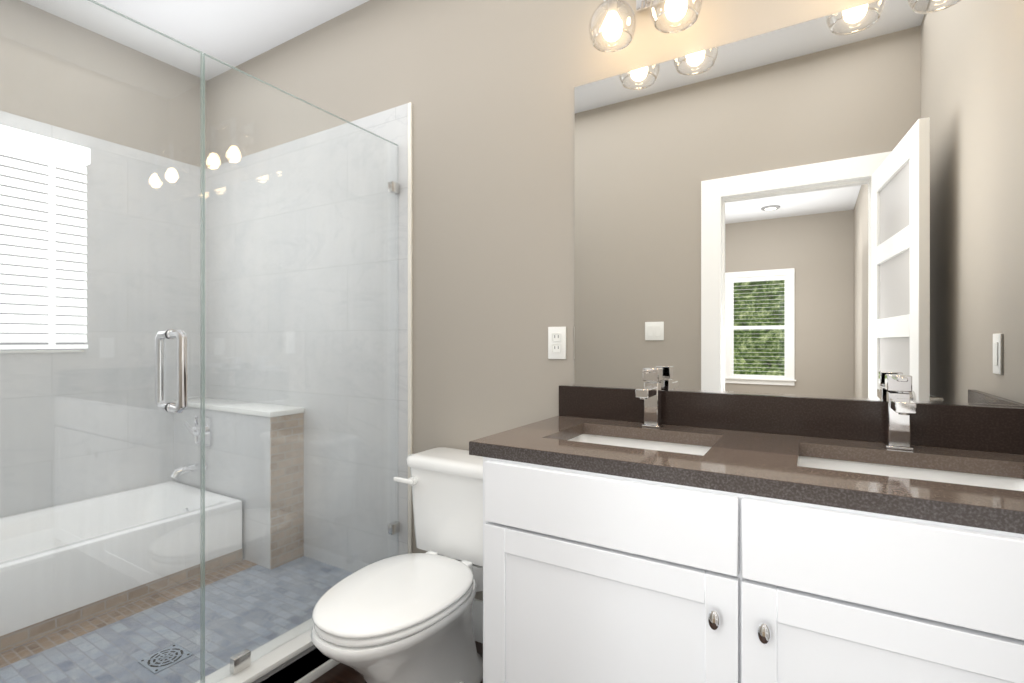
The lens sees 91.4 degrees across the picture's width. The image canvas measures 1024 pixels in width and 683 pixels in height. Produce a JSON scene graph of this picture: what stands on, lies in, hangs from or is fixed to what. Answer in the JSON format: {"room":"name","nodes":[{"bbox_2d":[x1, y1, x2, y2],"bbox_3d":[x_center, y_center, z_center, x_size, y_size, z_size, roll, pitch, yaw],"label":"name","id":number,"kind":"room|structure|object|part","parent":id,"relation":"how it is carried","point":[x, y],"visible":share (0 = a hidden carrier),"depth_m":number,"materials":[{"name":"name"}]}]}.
{"room":"bathroom","nodes":[
{"label":"bathroom","id":0,"kind":"room"},
{"bbox_2d":[0,556,351,682],"bbox_3d":[-1.523,1.145,1.903,1.600,0.150,1.535,0,0,31],"label":"floor","id":1,"kind":"structure","parent":0,"point":[215,616],"depth_m":1.84,"materials":[{"name":"grey tile"}]},
{"bbox_2d":[0,0,206,517],"bbox_3d":[-2.285,-0.165,2.290,0.134,2.770,1.655,0,0,31],"label":"wall","id":2,"kind":"structure","parent":1,"relation":"on","point":[76,425],"depth_m":2.56,"materials":[{"name":"grey tile"}]},
{"bbox_2d":[0,124,89,350],"bbox_3d":[-2.318,-0.451,2.157,0.165,0.982,0.754,0,0,31],"label":"window blinds","id":3,"kind":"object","parent":2,"relation":"in","point":[42,204],"depth_m":2.31,"materials":[{"name":"white plastic"}]},
{"bbox_2d":[0,481,242,652],"bbox_3d":[-1.951,0.922,2.052,0.688,0.295,1.326,0,0,31],"label":"bathtub","id":4,"kind":"object","parent":1,"relation":"on","point":[62,566],"visible":1,"depth_m":2.14,"materials":[{"name":"white ceramic"}]},
{"bbox_2d":[21,0,368,80],"bbox_3d":[-0.691,-1.590,1.403,3.780,0.080,1.775,0,0,31],"label":"ceiling","id":5,"kind":"structure","parent":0,"point":[204,39],"depth_m":2.44,"materials":[{"name":"white paint"}]},
{"bbox_2d":[172,397,303,568],"bbox_3d":[-1.469,0.700,2.646,0.906,0.740,0.185,0,0,31],"label":"wall","id":6,"kind":"structure","parent":0,"point":[255,457],"depth_m":2.45,"materials":[{"name":"tile"}]},
{"bbox_2d":[311,641,482,682],"bbox_3d":[-0.036,1.195,0.939,1.940,0.050,1.655,0,0,31],"label":"floor","id":7,"kind":"structure","parent":0,"point":[341,673],"depth_m":1.75,"materials":[{"name":"brown wood"}]},
{"bbox_2d":[138,181,399,682],"bbox_3d":[-1.407,0.160,1.833,1.366,2.020,1.513,0,0,31],"label":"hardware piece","id":8,"kind":"object","parent":7,"relation":"on","point":[255,666],"visible":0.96,"depth_m":1.64,"materials":[{"name":"silver glass"}]},
{"bbox_2d":[311,447,482,682],"bbox_3d":[-0.302,0.797,1.621,0.502,0.746,0.760,0,0,31],"label":"toilet","id":9,"kind":"object","parent":7,"relation":"on","point":[405,618],"visible":0.91,"depth_m":1.54,"materials":[{"name":"white ceramic"}]},
{"bbox_3d":[-0.347,0.760,1.519,0.388,0.047,0.521,0,0,31],"label":"lid","id":10,"kind":"part","parent":9,"relation":"part of","materials":[{"name":"white plastic"}]},
{"bbox_3d":[-0.349,0.774,1.516,0.383,0.020,0.505,0,0,31],"label":"seat","id":11,"kind":"part","parent":9,"relation":"part of","materials":[{"name":"white plastic"}]},
{"bbox_3d":[-0.170,0.647,1.841,0.502,0.446,0.236,0,0,31],"label":"tank","id":12,"kind":"part","parent":9,"relation":"part of","materials":[{"name":"white ceramic"}]},
{"bbox_2d":[469,368,1023,682],"bbox_3d":[0.540,0.626,1.206,1.218,1.088,0.599,0,0,31],"label":"vanity","id":13,"kind":"object","parent":7,"relation":"on","point":[649,533],"visible":1,"depth_m":1.04,"materials":[{"name":"white wood"}]},
{"bbox_2d":[469,415,1023,533],"bbox_3d":[0.552,0.278,1.226,1.218,0.035,0.552,0,0,31],"label":"countertop","id":14,"kind":"structure","parent":13,"relation":"on","point":[761,464],"depth_m":1.10,"materials":[{"name":"stone"}]},
{"bbox_2d":[207,0,876,600],"bbox_3d":[-0.265,-0.165,2.112,3.780,2.770,0.120,0,0,31],"label":"wall","id":15,"kind":"structure","parent":0,"point":[489,85],"depth_m":1.97,"materials":[{"name":"beige paint"}]},
{"bbox_2d":[206,102,411,572],"bbox_3d":[-1.117,0.074,2.548,1.610,2.191,0.011,0,0,31],"label":"tiled wall","id":16,"kind":"structure","parent":15,"relation":"attached to","point":[309,247],"depth_m":2.39,"materials":[{"name":"white tile"}]},
{"bbox_2d":[472,599,482,642],"bbox_3d":[-0.111,1.090,1.940,0.739,0.160,0.014,0,0,31],"label":"baseboard","id":17,"kind":"structure","parent":15,"relation":"attached to","point":[477,614],"depth_m":1.94,"materials":[{"name":"white"}]},
{"bbox_2d":[548,327,565,358],"bbox_3d":[0.160,0.005,1.780,0.070,0.115,0.010,0,0,31],"label":"outlet","id":18,"kind":"object","parent":15,"relation":"attached to","point":[556,335],"visible":1,"depth_m":1.78,"materials":[{"name":"white plastic"}]},
{"bbox_2d":[589,0,702,51],"bbox_3d":[0.406,-1.054,1.511,0.334,0.272,0.215,0,0,31],"label":"sconce","id":19,"kind":"object","parent":15,"relation":"attached to","point":[675,10],"visible":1,"depth_m":1.50,"materials":[{"name":"glass"}]},
{"bbox_2d":[559,385,1023,453],"bbox_3d":[0.555,0.207,1.228,1.216,0.105,0.545,0,0,31],"label":"backsplash","id":20,"kind":"structure","parent":15,"relation":"attached to","point":[979,428],"depth_m":1.37,"materials":[{"name":"stone"}]},
{"bbox_2d":[573,0,1023,407],"bbox_3d":[0.714,-0.368,1.447,1.164,1.045,0.008,0,0,31],"label":"mirror","id":21,"kind":"object","parent":15,"relation":"attached to","point":[828,206],"visible":1,"depth_m":1.37,"materials":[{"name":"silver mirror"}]}
]}

